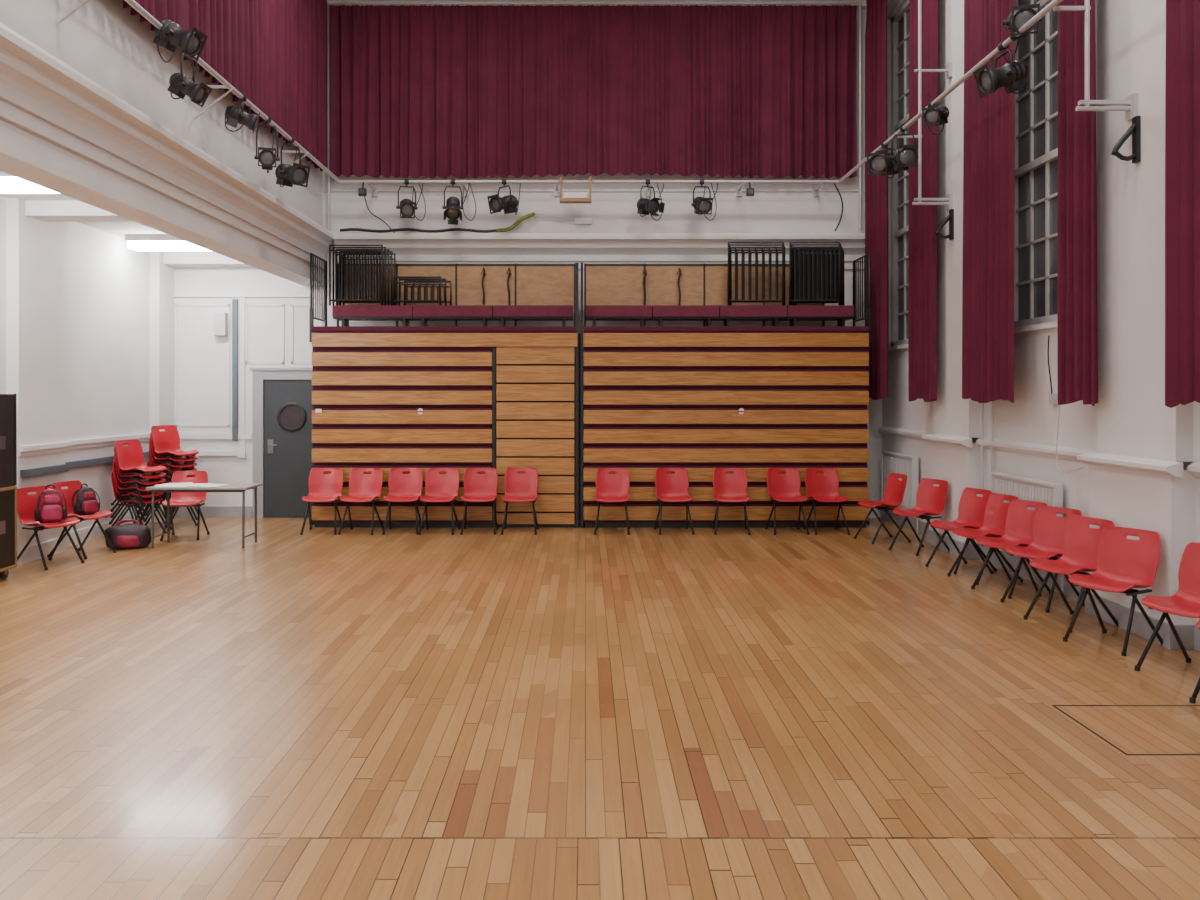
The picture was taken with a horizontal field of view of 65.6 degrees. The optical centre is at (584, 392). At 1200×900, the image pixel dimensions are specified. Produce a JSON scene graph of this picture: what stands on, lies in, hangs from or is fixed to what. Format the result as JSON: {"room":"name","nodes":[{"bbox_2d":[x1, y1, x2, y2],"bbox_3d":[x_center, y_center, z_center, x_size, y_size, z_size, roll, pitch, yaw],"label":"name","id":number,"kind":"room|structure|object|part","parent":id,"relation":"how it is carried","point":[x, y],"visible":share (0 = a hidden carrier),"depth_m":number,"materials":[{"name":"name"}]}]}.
{"room":"community hall","nodes":[
{"label":"community hall","id":0,"kind":"room"},
{"bbox_2d":[0,196,174,564],"bbox_3d":[-6.035,-0.120,5.650,0.330,3.800,15.300,0,0,0],"label":"wall","id":1,"kind":"structure","parent":0,"point":[87,318],"depth_m":11.06,"materials":[{"name":"white paint"}]},
{"bbox_2d":[19,433,149,456],"bbox_3d":[-5.912,0.605,5.650,0.175,0.110,15.300,0,0,0],"label":"trim","id":2,"kind":"structure","parent":1,"relation":"attached to","point":[27,450],"depth_m":10.87,"materials":[{"name":"white paint"}]},
{"bbox_2d":[20,451,148,477],"bbox_3d":[-5.910,0.840,5.650,0.179,0.080,15.260,0,0,0],"label":"cable trunking","id":3,"kind":"object","parent":1,"relation":"attached to","point":[24,473],"visible":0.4,"depth_m":10.44,"materials":[{"name":"grey plastic"}]},
{"bbox_2d":[19,508,174,564],"bbox_3d":[-5.925,1.700,5.650,0.150,0.160,15.300,0,0,0],"label":"baseboard","id":4,"kind":"structure","parent":1,"relation":"attached to","point":[32,553],"depth_m":10.47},
{"bbox_2d":[0,194,251,266],"bbox_3d":[-5.125,-1.985,5.650,2.150,0.370,15.300,0,0,0],"label":"ceiling","id":5,"kind":"structure","parent":0,"point":[43,207],"depth_m":10.03,"materials":[{"name":"paint"}]},
{"bbox_2d":[0,171,59,193],"bbox_3d":[-5.260,-1.935,8.490,1.200,0.169,0.320,0,0,0],"label":"fluorescent ceiling light","id":6,"kind":"object","parent":5,"relation":"attached to","point":[9,184],"visible":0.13,"depth_m":8.37,"materials":[{"name":"plastic"}]},
{"bbox_2d":[125,234,209,250],"bbox_3d":[-5.260,-1.935,12.000,1.200,0.169,0.320,0,0,0],"label":"fluorescent ceiling light","id":7,"kind":"object","parent":5,"relation":"attached to","point":[137,242],"visible":0.56,"depth_m":11.86,"materials":[{"name":"plastic"}]},
{"bbox_2d":[0,0,322,284],"bbox_3d":[-3.900,-3.690,5.650,0.300,4.300,15.300,0,0,0],"label":"wall","id":8,"kind":"structure","parent":0,"point":[108,45],"depth_m":7.92,"materials":[{"name":"white paint"}]},
{"bbox_2d":[0,23,333,283],"bbox_3d":[-3.645,-1.905,5.650,0.210,0.730,15.300,0,0,0],"label":"trim","id":9,"kind":"structure","parent":8,"relation":"attached to","point":[40,93],"depth_m":7.50,"materials":[{"name":"white paint"}]},
{"bbox_3d":[-3.645,-1.905,5.650,0.210,0.730,15.300,0,0,0],"label":"cornice","id":10,"kind":"part","parent":9,"relation":"part of","materials":[{"name":"white paint"}]},
{"bbox_2d":[57,0,339,181],"bbox_3d":[-3.551,-2.787,5.670,0.396,0.332,14.340,0,0,0],"label":"bar","id":11,"kind":"object","parent":8,"relation":"attached to","point":[134,4],"visible":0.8,"depth_m":8.89,"materials":[{"name":"metal"}]},
{"bbox_2d":[153,19,207,62],"bbox_3d":[-3.273,-2.859,7.502,0.431,0.308,0.292,0,0,26],"label":"lantern","id":12,"kind":"object","parent":11,"relation":"hanging from","point":[171,35],"visible":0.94,"depth_m":7.45,"materials":[{"name":"black metal"}]},
{"bbox_2d":[167,50,211,106],"bbox_3d":[-3.359,-2.709,7.924,0.352,0.511,0.292,0,0,39],"label":"lantern","id":13,"kind":"object","parent":11,"relation":"hanging from","point":[181,85],"visible":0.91,"depth_m":7.88,"materials":[{"name":"black metal"}]},
{"bbox_2d":[224,93,259,132],"bbox_3d":[-3.377,-2.779,9.226,0.286,0.371,0.342,0,0,33],"label":"lantern","id":14,"kind":"object","parent":11,"relation":"hanging from","point":[233,115],"visible":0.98,"depth_m":9.18,"materials":[{"name":"black metal"}]},
{"bbox_2d":[254,115,279,172],"bbox_3d":[-3.400,-2.676,9.950,0.259,0.577,0.380,0,0,-33],"label":"lantern","id":15,"kind":"object","parent":11,"relation":"hanging from","point":[266,157],"visible":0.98,"depth_m":9.84,"materials":[{"name":"black metal"}]},
{"bbox_2d":[275,136,309,186],"bbox_3d":[-3.396,-2.670,10.746,0.317,0.590,0.445,0,0,-44],"label":"lantern","id":16,"kind":"object","parent":11,"relation":"hanging from","point":[286,174],"visible":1,"depth_m":10.69,"materials":[{"name":"black metal"}]},
{"bbox_2d":[123,0,327,170],"bbox_3d":[-3.627,-4.244,7.237,0.123,2.433,11.484,0,0,0],"label":"curtain","id":17,"kind":"object","parent":8,"relation":"hanging from","point":[273,52],"visible":0.89,"depth_m":10.69,"materials":[{"name":"red fabric"}]},
{"bbox_2d":[175,8,881,516],"bbox_3d":[-0.800,-2.030,13.400,10.800,7.620,0.200,0,0,0],"label":"wall","id":18,"kind":"structure","parent":0,"point":[202,355],"depth_m":13.30,"materials":[{"name":"white paint"}]},
{"bbox_2d":[175,506,251,517],"bbox_3d":[-5.315,1.700,13.289,1.110,0.160,0.022,0,0,0],"label":"baseboard","id":19,"kind":"structure","parent":18,"relation":"attached to","point":[207,511],"depth_m":13.28,"materials":[{"name":"grey paint"}]},
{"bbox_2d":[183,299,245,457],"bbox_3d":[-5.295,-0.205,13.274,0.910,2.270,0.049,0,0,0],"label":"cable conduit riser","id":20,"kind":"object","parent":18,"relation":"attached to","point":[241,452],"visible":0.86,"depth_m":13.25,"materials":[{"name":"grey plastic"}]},
{"bbox_2d":[213,313,227,335],"bbox_3d":[-5.185,-0.980,13.237,0.170,0.320,0.124,0,0,0],"label":"wall speaker","id":21,"kind":"object","parent":18,"relation":"attached to","point":[220,320],"visible":1,"depth_m":13.18,"materials":[{"name":"plastic"}]},
{"bbox_2d":[174,292,322,447],"bbox_3d":[-4.785,-0.280,13.285,2.170,2.320,0.030,0,0,0],"label":"panelling","id":22,"kind":"object","parent":18,"relation":"attached to","point":[242,436],"visible":0.85,"depth_m":13.28,"materials":[{"name":"white paint"}]},
{"bbox_2d":[250,368,311,517],"bbox_3d":[-4.143,0.710,13.245,1.245,2.140,0.107,0,0,0],"label":"door","id":23,"kind":"structure","parent":18,"relation":"in","point":[282,397],"depth_m":13.26,"materials":[{"name":"grey paint"}]},
{"bbox_2d":[340,212,591,232],"bbox_3d":[-1.674,-2.416,13.146,3.557,0.319,0.189,0,0,-2],"label":"cable","id":24,"kind":"object","parent":18,"relation":"attached to","point":[576,220],"visible":1,"depth_m":13.09,"materials":[{"name":"black rubber"}]},
{"bbox_2d":[340,180,839,195],"bbox_3d":[0.065,-2.890,13.088,6.930,0.160,0.422,0,0,0],"label":"bar","id":25,"kind":"object","parent":18,"relation":"attached to","point":[369,182],"visible":0.96,"depth_m":12.88,"materials":[{"name":"silver metal"}]},
{"bbox_2d":[358,182,366,195],"bbox_3d":[-3.070,-2.833,12.850,0.100,0.225,0.121,0,0,0],"label":"sensor box","id":26,"kind":"object","parent":25,"relation":"attached to","point":[362,191],"visible":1,"depth_m":12.80,"materials":[{"name":"grey plastic"}]},
{"bbox_2d":[396,179,422,217],"bbox_3d":[-2.439,-2.685,12.901,0.351,0.560,0.422,0,0,-26],"label":"lantern","id":27,"kind":"object","parent":25,"relation":"hanging from","point":[407,209],"visible":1,"depth_m":12.79,"materials":[{"name":"black metal"}]},
{"bbox_2d":[442,179,468,224],"bbox_3d":[-1.790,-2.642,12.868,0.373,0.646,0.475,0,0,0],"label":"lantern","id":28,"kind":"object","parent":25,"relation":"hanging from","point":[453,212],"visible":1,"depth_m":12.83,"materials":[{"name":"black metal"}]},
{"bbox_2d":[487,179,520,214],"bbox_3d":[-1.120,-2.721,12.900,0.432,0.488,0.315,0,0,-43],"label":"lantern","id":29,"kind":"object","parent":25,"relation":"hanging from","point":[508,203],"visible":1,"depth_m":12.84,"materials":[{"name":"black metal"}]},
{"bbox_2d":[560,177,591,203],"bbox_3d":[-0.130,-2.810,12.885,0.440,0.340,0.150,0,0,0],"label":"box","id":30,"kind":"object","parent":25,"relation":"attached to","point":[565,197],"visible":1,"depth_m":12.82,"materials":[{"name":"brown wood"}]},
{"bbox_2d":[364,183,842,232],"bbox_3d":[0.272,-2.595,13.031,6.660,0.660,0.354,0,0,0],"label":"hanging cable","id":31,"kind":"object","parent":25,"relation":"hanging from","point":[419,183],"visible":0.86,"depth_m":12.95,"materials":[{"name":"black rubber"}]},
{"bbox_2d":[637,179,664,216],"bbox_3d":[0.906,-2.696,12.886,0.326,0.538,0.453,0,0,-36],"label":"lantern","id":32,"kind":"object","parent":25,"relation":"hanging from","point":[645,206],"visible":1,"depth_m":12.82,"materials":[{"name":"black metal"}]},
{"bbox_2d":[691,179,717,214],"bbox_3d":[1.660,-2.709,12.892,0.373,0.510,0.416,0,0,0],"label":"lantern","id":33,"kind":"object","parent":25,"relation":"hanging from","point":[701,205],"visible":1,"depth_m":12.78,"materials":[{"name":"black metal"}]},
{"bbox_2d":[746,182,753,195],"bbox_3d":[2.280,-2.833,12.850,0.100,0.225,0.121,0,0,0],"label":"sensor box","id":34,"kind":"object","parent":25,"relation":"attached to","point":[749,191],"visible":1,"depth_m":12.80,"materials":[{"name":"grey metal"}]},
{"bbox_2d":[322,189,864,232],"bbox_3d":[0.250,-2.595,13.290,8.000,0.650,0.020,0,0,0],"label":"rail","id":35,"kind":"object","parent":18,"relation":"attached to","point":[424,191],"depth_m":13.28,"materials":[{"name":"metal"}]},
{"bbox_2d":[327,2,861,229],"bbox_3d":[0.135,-3.925,13.143,7.572,3.209,0.120,0,0,0],"label":"frame","id":36,"kind":"object","parent":18,"relation":"hanging from","point":[328,3],"visible":1,"depth_m":13.10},
{"bbox_2d":[329,5,856,178],"bbox_3d":[0.118,-4.242,13.099,7.431,2.435,0.115,0,0,0],"label":"curtain","id":37,"kind":"object","parent":36,"relation":"hanging from","point":[458,91],"depth_m":13.10,"materials":[{"name":"red fabric"}]},
{"bbox_2d":[326,0,866,7],"bbox_3d":[0.250,-5.575,13.230,8.000,0.150,0.140,0,0,0],"label":"trim","id":38,"kind":"structure","parent":18,"relation":"attached to","point":[864,4],"depth_m":13.21,"materials":[{"name":"white paint"}]},
{"bbox_2d":[333,233,864,268],"bbox_3d":[0.350,-2.020,13.195,7.800,0.500,0.210,0,0,0],"label":"crown molding","id":39,"kind":"structure","parent":18,"relation":"attached to","point":[409,248],"depth_m":13.17,"materials":[{"name":"white paint"}]},
{"bbox_2d":[0,517,1199,899],"bbox_3d":[-0.800,1.839,5.650,10.800,0.122,15.700,0,0,0],"label":"floor","id":40,"kind":"structure","parent":0,"point":[555,713],"depth_m":4.99,"materials":[{"name":"brown wood"}]},
{"bbox_2d":[0,394,16,578],"bbox_3d":[-5.710,0.892,8.740,0.444,1.775,0.504,0,0,0],"label":"flight case","id":41,"kind":"object","parent":40,"relation":"on","point":[8,402],"visible":1,"depth_m":8.87,"materials":[{"name":"black paint"}]},
{"bbox_2d":[17,485,83,570],"bbox_3d":[-5.559,1.379,9.624,0.522,0.801,0.452,0,0,22],"label":"chair","id":42,"kind":"object","parent":40,"relation":"on","point":[26,504],"visible":0.77,"depth_m":9.61,"materials":[{"name":"red plastic"}]},
{"bbox_2d":[34,484,67,522],"bbox_3d":[-5.518,1.144,9.603,0.297,0.396,0.270,0,0,-35],"label":"backpack","id":43,"kind":"object","parent":42,"relation":"on","point":[50,508],"visible":1,"depth_m":9.52,"materials":[{"name":"fabric"}]},
{"bbox_2d":[47,480,115,559],"bbox_3d":[-5.529,1.379,10.223,0.522,0.801,0.452,0,0,15],"label":"chair","id":44,"kind":"object","parent":40,"relation":"on","point":[73,486],"visible":0.66,"depth_m":10.29,"materials":[{"name":"red plastic"}]},
{"bbox_2d":[72,483,99,515],"bbox_3d":[-5.482,1.168,10.212,0.237,0.348,0.261,0,0,30],"label":"backpack","id":45,"kind":"object","parent":44,"relation":"on","point":[86,503],"visible":1,"depth_m":10.15,"materials":[{"name":"fabric"}]},
{"bbox_2d":[104,519,150,549],"bbox_3d":[-5.239,1.613,10.646,0.497,0.329,0.308,0,0,-17],"label":"duffel bag","id":46,"kind":"object","parent":40,"relation":"on","point":[130,535],"visible":0.97,"depth_m":10.55,"materials":[{"name":"fabric"}]},
{"bbox_2d":[109,439,166,532],"bbox_3d":[-5.579,1.185,11.645,0.589,1.191,0.483,0,0,18],"label":"stacked chairs","id":47,"kind":"object","parent":40,"relation":"on","point":[130,477],"visible":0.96,"depth_m":11.54,"materials":[{"name":"red plastic"}]},
{"bbox_2d":[144,425,198,529],"bbox_3d":[-5.491,1.107,12.385,0.612,1.347,0.476,0,0,24],"label":"stacked chairs","id":48,"kind":"object","parent":40,"relation":"on","point":[165,450],"visible":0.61,"depth_m":12.35,"materials":[{"name":"red plastic"}]},
{"bbox_2d":[160,471,209,540],"bbox_3d":[-4.921,1.379,11.460,0.452,0.801,0.522,0,0,-8],"label":"chair","id":49,"kind":"object","parent":40,"relation":"on","point":[178,499],"visible":0.88,"depth_m":11.62,"materials":[{"name":"red plastic"}]},
{"bbox_2d":[145,482,261,547],"bbox_3d":[-4.444,1.425,10.872,1.168,0.711,0.516,0,0,0],"label":"folding table","id":50,"kind":"object","parent":40,"relation":"on","point":[167,487],"visible":1,"depth_m":10.67,"materials":[{"name":"grey laminate"}]},
{"bbox_2d":[300,468,344,534],"bbox_3d":[-3.361,1.379,11.926,0.452,0.801,0.522,0,0,-3],"label":"chair","id":51,"kind":"object","parent":40,"relation":"on","point":[322,487],"visible":0.99,"depth_m":12.09,"materials":[{"name":"red plastic"}]},
{"bbox_2d":[338,468,383,534],"bbox_3d":[-2.859,1.379,11.917,0.452,0.801,0.522,0,0,4],"label":"chair","id":52,"kind":"object","parent":40,"relation":"on","point":[363,487],"visible":0.99,"depth_m":12.08,"materials":[{"name":"red plastic"}]},
{"bbox_2d":[382,468,423,534],"bbox_3d":[-2.330,1.379,11.942,0.452,0.801,0.522,0,0,-2],"label":"chair","id":53,"kind":"object","parent":40,"relation":"on","point":[402,487],"visible":0.99,"depth_m":12.11,"materials":[{"name":"red plastic"}]},
{"bbox_2d":[418,468,459,534],"bbox_3d":[-1.860,1.379,11.913,0.452,0.801,0.522,0,0,2],"label":"chair","id":54,"kind":"object","parent":40,"relation":"on","point":[439,487],"visible":1,"depth_m":12.08,"materials":[{"name":"red plastic"}]},
{"bbox_2d":[460,468,498,534],"bbox_3d":[-1.350,1.379,11.937,0.452,0.801,0.522,0,0,-2],"label":"chair","id":55,"kind":"object","parent":40,"relation":"on","point":[477,487],"visible":1,"depth_m":12.11,"materials":[{"name":"red plastic"}]},
{"bbox_2d":[501,468,538,534],"bbox_3d":[-0.830,1.379,11.928,0.452,0.801,0.522,0,0,0],"label":"chair","id":56,"kind":"object","parent":40,"relation":"on","point":[518,487],"visible":1,"depth_m":12.10,"materials":[{"name":"red plastic"}]},
{"bbox_2d":[311,263,869,527],"bbox_3d":[0.065,-0.005,12.648,7.400,3.570,0.805,0,0,0],"label":"seating","id":57,"kind":"object","parent":40,"relation":"on","point":[700,400],"visible":0.89,"depth_m":12.26,"materials":[{"name":"brown wood"}]},
{"bbox_2d":[309,253,326,342],"bbox_3d":[-3.620,-1.260,12.649,0.040,1.180,0.738,0,0,0],"label":"guard rail","id":58,"kind":"object","parent":57,"relation":"attached to","point":[322,263],"visible":0.98,"depth_m":12.67,"materials":[{"name":"black metal"}]},
{"bbox_2d":[329,245,395,305],"bbox_3d":[-3.011,-1.581,12.590,0.850,0.818,0.272,0,0,0],"label":"guard rail","id":59,"kind":"object","parent":57,"relation":"on","point":[356,255],"visible":0.95,"depth_m":12.53,"materials":[{"name":"black metal"}]},
{"bbox_2d":[393,276,451,304],"bbox_3d":[-2.205,-1.373,12.620,0.780,0.402,0.172,0,0,0],"label":"guard rail","id":60,"kind":"object","parent":57,"relation":"on","point":[407,279],"visible":0.98,"depth_m":12.61,"materials":[{"name":"black metal"}]},
{"bbox_2d":[727,242,785,304],"bbox_3d":[2.319,-1.601,12.570,0.810,0.858,0.172,0,0,0],"label":"guard rail","id":61,"kind":"object","parent":57,"relation":"on","point":[730,249],"visible":0.98,"depth_m":12.56,"materials":[{"name":"black metal"}]},
{"bbox_2d":[789,242,844,304],"bbox_3d":[3.150,-1.601,12.620,0.810,0.858,0.272,0,0,0],"label":"guard rail","id":62,"kind":"object","parent":57,"relation":"on","point":[815,277],"visible":0.98,"depth_m":12.55,"materials":[{"name":"black metal"}]},
{"bbox_2d":[853,253,870,342],"bbox_3d":[3.760,-1.260,12.649,0.040,1.180,0.738,0,0,0],"label":"guard rail","id":63,"kind":"object","parent":57,"relation":"attached to","point":[868,256],"visible":0.96,"depth_m":12.49,"materials":[{"name":"black metal"}]},
{"bbox_2d":[594,468,629,534],"bbox_3d":[0.350,1.379,11.913,0.452,0.801,0.522,0,0,3],"label":"chair","id":64,"kind":"object","parent":40,"relation":"on","point":[609,487],"visible":1,"depth_m":12.08,"materials":[{"name":"red plastic"}]},
{"bbox_2d":[654,468,694,534],"bbox_3d":[1.139,1.379,11.935,0.452,0.801,0.522,0,0,-3],"label":"chair","id":65,"kind":"object","parent":40,"relation":"on","point":[669,487],"visible":1,"depth_m":12.11,"materials":[{"name":"red plastic"}]},
{"bbox_2d":[712,468,750,534],"bbox_3d":[1.871,1.379,11.912,0.452,0.801,0.522,0,0,5],"label":"chair","id":66,"kind":"object","parent":40,"relation":"on","point":[727,487],"visible":1,"depth_m":12.08,"materials":[{"name":"red plastic"}]},
{"bbox_2d":[765,468,809,534],"bbox_3d":[2.590,1.379,11.931,0.452,0.801,0.522,0,0,-2],"label":"chair","id":67,"kind":"object","parent":40,"relation":"on","point":[781,487],"visible":1,"depth_m":12.10,"materials":[{"name":"red plastic"}]},
{"bbox_2d":[803,468,849,534],"bbox_3d":[3.089,1.379,11.913,0.452,0.801,0.522,0,0,-4],"label":"chair","id":68,"kind":"object","parent":40,"relation":"on","point":[824,487],"visible":1,"depth_m":12.08,"materials":[{"name":"red plastic"}]},
{"bbox_2d":[854,473,910,543],"bbox_3d":[3.590,1.379,11.222,0.522,0.801,0.452,0,0,-12],"label":"chair","id":69,"kind":"object","parent":40,"relation":"on","point":[894,490],"visible":1,"depth_m":11.28,"materials":[{"name":"red plastic"}]},
{"bbox_2d":[881,451,917,534],"bbox_3d":[4.189,1.292,12.314,0.119,0.975,1.291,0,0,0],"label":"radiator","id":70,"kind":"object","parent":40,"relation":"on","point":[891,462],"visible":0.55,"depth_m":12.08,"materials":[{"name":"metal"}]},
{"bbox_2d":[889,478,949,555],"bbox_3d":[3.769,1.379,10.454,0.522,0.801,0.452,0,0,-24],"label":"chair","id":71,"kind":"object","parent":40,"relation":"on","point":[930,499],"visible":1,"depth_m":10.53,"materials":[{"name":"red plastic"}]},
{"bbox_2d":[925,487,996,573],"bbox_3d":[3.809,1.379,9.423,0.522,0.801,0.452,0,0,-18],"label":"chair","id":72,"kind":"object","parent":40,"relation":"on","point":[971,508],"visible":0.85,"depth_m":9.53,"materials":[{"name":"red plastic"}]},
{"bbox_2d":[947,493,1022,584],"bbox_3d":[3.829,1.379,8.902,0.522,0.801,0.452,0,0,-14],"label":"chair","id":73,"kind":"object","parent":40,"relation":"on","point":[995,511],"visible":0.82,"depth_m":9.02,"materials":[{"name":"red plastic"}]},
{"bbox_2d":[971,499,1050,598],"bbox_3d":[3.829,1.379,8.344,0.522,0.801,0.452,0,0,-22],"label":"chair","id":74,"kind":"object","parent":40,"relation":"on","point":[1019,519],"visible":0.77,"depth_m":8.46,"materials":[{"name":"red plastic"}]},
{"bbox_2d":[991,472,1063,593],"bbox_3d":[4.189,1.292,8.789,0.119,0.975,1.341,0,0,0],"label":"radiator","id":75,"kind":"object","parent":40,"relation":"on","point":[1024,488],"visible":0.41,"depth_m":8.67,"materials":[{"name":"metal"}]},
{"bbox_2d":[1001,505,1084,612],"bbox_3d":[3.869,1.379,7.845,0.522,0.801,0.452,0,0,-28],"label":"chair","id":76,"kind":"object","parent":40,"relation":"on","point":[1048,529],"visible":0.7,"depth_m":7.96,"materials":[{"name":"red plastic"}]},
{"bbox_2d":[1023,515,1117,632],"bbox_3d":[3.769,1.379,7.203,0.522,0.801,0.452,0,0,-20],"label":"chair","id":77,"kind":"object","parent":40,"relation":"on","point":[1080,541],"visible":0.84,"depth_m":7.31,"materials":[{"name":"red plastic"}]},
{"bbox_2d":[1063,526,1162,655],"bbox_3d":[3.759,1.379,6.605,0.522,0.801,0.452,0,0,-30],"label":"chair","id":78,"kind":"object","parent":40,"relation":"on","point":[1124,564],"visible":1,"depth_m":6.67,"materials":[{"name":"red plastic"}]},
{"bbox_2d":[1134,542,1199,670],"bbox_3d":[3.849,1.379,5.864,0.522,0.801,0.452,0,0,-22],"label":"chair","id":79,"kind":"object","parent":40,"relation":"on","point":[1186,602],"visible":1,"depth_m":6.03,"materials":[{"name":"red plastic"}]},
{"bbox_2d":[1189,619,1199,703],"bbox_3d":[3.808,1.379,5.285,0.522,0.801,0.452,0,0,-30],"label":"chair","id":80,"kind":"object","parent":40,"relation":"on","point":[1192,699],"visible":1,"depth_m":5.34,"materials":[{"name":"red plastic"}]},
{"bbox_2d":[882,0,1199,624],"bbox_3d":[4.340,-2.030,5.650,0.520,7.620,15.300,0,0,0],"label":"wall","id":81,"kind":"structure","parent":0,"point":[1131,417],"depth_m":7.35,"materials":[{"name":"white paint"}]},
{"bbox_2d":[889,0,908,350],"bbox_3d":[4.305,-2.930,12.400,0.210,4.680,1.480,0,0,0],"label":"window","id":82,"kind":"structure","parent":81,"relation":"in","point":[900,20],"depth_m":12.95,"materials":[{"name":"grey glass"}]},
{"bbox_2d":[980,401,992,496],"bbox_3d":[4.218,0.540,9.725,0.061,2.120,0.350,0,0,0],"label":"pipes","id":83,"kind":"object","parent":81,"relation":"attached to","point":[981,404],"visible":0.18,"depth_m":9.84,"materials":[{"name":"white metal"}]},
{"bbox_2d":[839,0,1140,239],"bbox_3d":[3.818,-3.770,5.670,0.622,4.100,14.340,0,0,0],"label":"bar","id":84,"kind":"object","parent":81,"relation":"attached to","point":[1129,105],"visible":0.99,"depth_m":7.03,"materials":[{"name":"white metal"}]},
{"bbox_2d":[866,141,897,177],"bbox_3d":[3.531,-2.756,10.951,0.453,0.418,0.330,0,0,-45],"label":"lantern","id":85,"kind":"object","parent":84,"relation":"hanging from","point":[879,163],"visible":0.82,"depth_m":10.86,"materials":[{"name":"black metal"}]},
{"bbox_2d":[889,125,917,173],"bbox_3d":[3.530,-2.716,10.307,0.307,0.497,0.438,0,0,0],"label":"lantern","id":86,"kind":"object","parent":84,"relation":"hanging from","point":[903,158],"visible":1,"depth_m":10.15,"materials":[{"name":"black metal"}]},
{"bbox_2d":[922,101,948,134],"bbox_3d":[3.571,-2.817,9.465,0.256,0.296,0.374,0,0,23],"label":"lantern","id":87,"kind":"object","parent":84,"relation":"hanging from","point":[936,115],"visible":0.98,"depth_m":9.40,"materials":[{"name":"black metal"}]},
{"bbox_2d":[973,40,1028,98],"bbox_3d":[3.524,-2.738,7.886,0.430,0.454,0.379,0,0,0],"label":"lantern","id":88,"kind":"object","parent":84,"relation":"hanging from","point":[1013,75],"visible":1,"depth_m":7.79,"materials":[{"name":"black metal"}]},
{"bbox_2d":[1002,3,1041,61],"bbox_3d":[3.578,-2.987,7.615,0.292,0.406,0.410,0,0,20],"label":"lantern","id":89,"kind":"object","parent":84,"relation":"hanging from","point":[1020,15],"visible":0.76,"depth_m":7.49,"materials":[{"name":"black metal"}]},
{"bbox_2d":[1014,0,1057,332],"bbox_3d":[4.305,-2.930,8.800,0.210,4.680,1.480,0,0,0],"label":"window","id":90,"kind":"structure","parent":81,"relation":"in","point":[1036,108],"depth_m":8.98,"materials":[{"name":"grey glass"}]},
{"bbox_2d":[878,427,1199,477],"bbox_3d":[4.130,0.535,5.650,0.240,0.110,15.300,0,0,0],"label":"trim","id":91,"kind":"structure","parent":81,"relation":"attached to","point":[1165,467],"depth_m":8.14,"materials":[{"name":"white paint"}]},
{"bbox_2d":[881,510,1199,651],"bbox_3d":[4.152,1.695,5.650,0.195,0.170,15.300,0,0,0],"label":"baseboard","id":92,"kind":"structure","parent":81,"relation":"attached to","point":[1189,635],"depth_m":7.48,"materials":[{"name":"grey paint"}]},
{"bbox_2d":[1047,335,1082,473],"bbox_3d":[4.181,0.040,8.168,0.136,1.321,0.543,0,0,0],"label":"pull cord","id":93,"kind":"object","parent":81,"relation":"attached to","point":[1053,397],"visible":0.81,"depth_m":8.36,"materials":[{"name":"black paint"}]},
{"bbox_3d":[4.056,-5.550,8.100,0.147,0.035,10.200,0,0,0],"label":"rail","id":94,"kind":"object","parent":81,"relation":"attached to","visible":0},
{"bbox_2d":[865,0,888,399],"bbox_3d":[3.974,-2.712,12.663,0.155,5.616,0.829,0,0,0],"label":"curtain","id":95,"kind":"object","parent":94,"relation":"hanging from","point":[876,130],"visible":0.92,"depth_m":12.54,"materials":[{"name":"red fabric"}]},
{"bbox_2d":[908,0,937,401],"bbox_3d":[4.003,-2.708,11.037,0.127,5.625,0.832,0,0,0],"label":"curtain","id":96,"kind":"object","parent":94,"relation":"hanging from","point":[922,219],"visible":0.8,"depth_m":11.02,"materials":[{"name":"red fabric"}]},
{"bbox_2d":[962,0,1014,402],"bbox_3d":[4.000,-2.708,9.241,0.112,5.624,1.162,0,0,0],"label":"curtain","id":97,"kind":"object","parent":94,"relation":"hanging from","point":[989,121],"visible":0.92,"depth_m":9.13,"materials":[{"name":"red fabric"}]},
{"bbox_2d":[1057,0,1097,405],"bbox_3d":[4.008,-2.709,7.585,0.092,5.622,0.628,0,0,0],"label":"curtain","id":98,"kind":"object","parent":94,"relation":"hanging from","point":[1077,302],"visible":0.93,"depth_m":7.54,"materials":[{"name":"red fabric"}]},
{"bbox_2d":[1165,0,1199,407],"bbox_3d":[4.010,-2.708,5.909,0.084,5.625,1.018,0,0,0],"label":"curtain","id":99,"kind":"object","parent":94,"relation":"hanging from","point":[1182,76],"visible":1,"depth_m":6.21,"materials":[{"name":"red fabric"}]}
]}

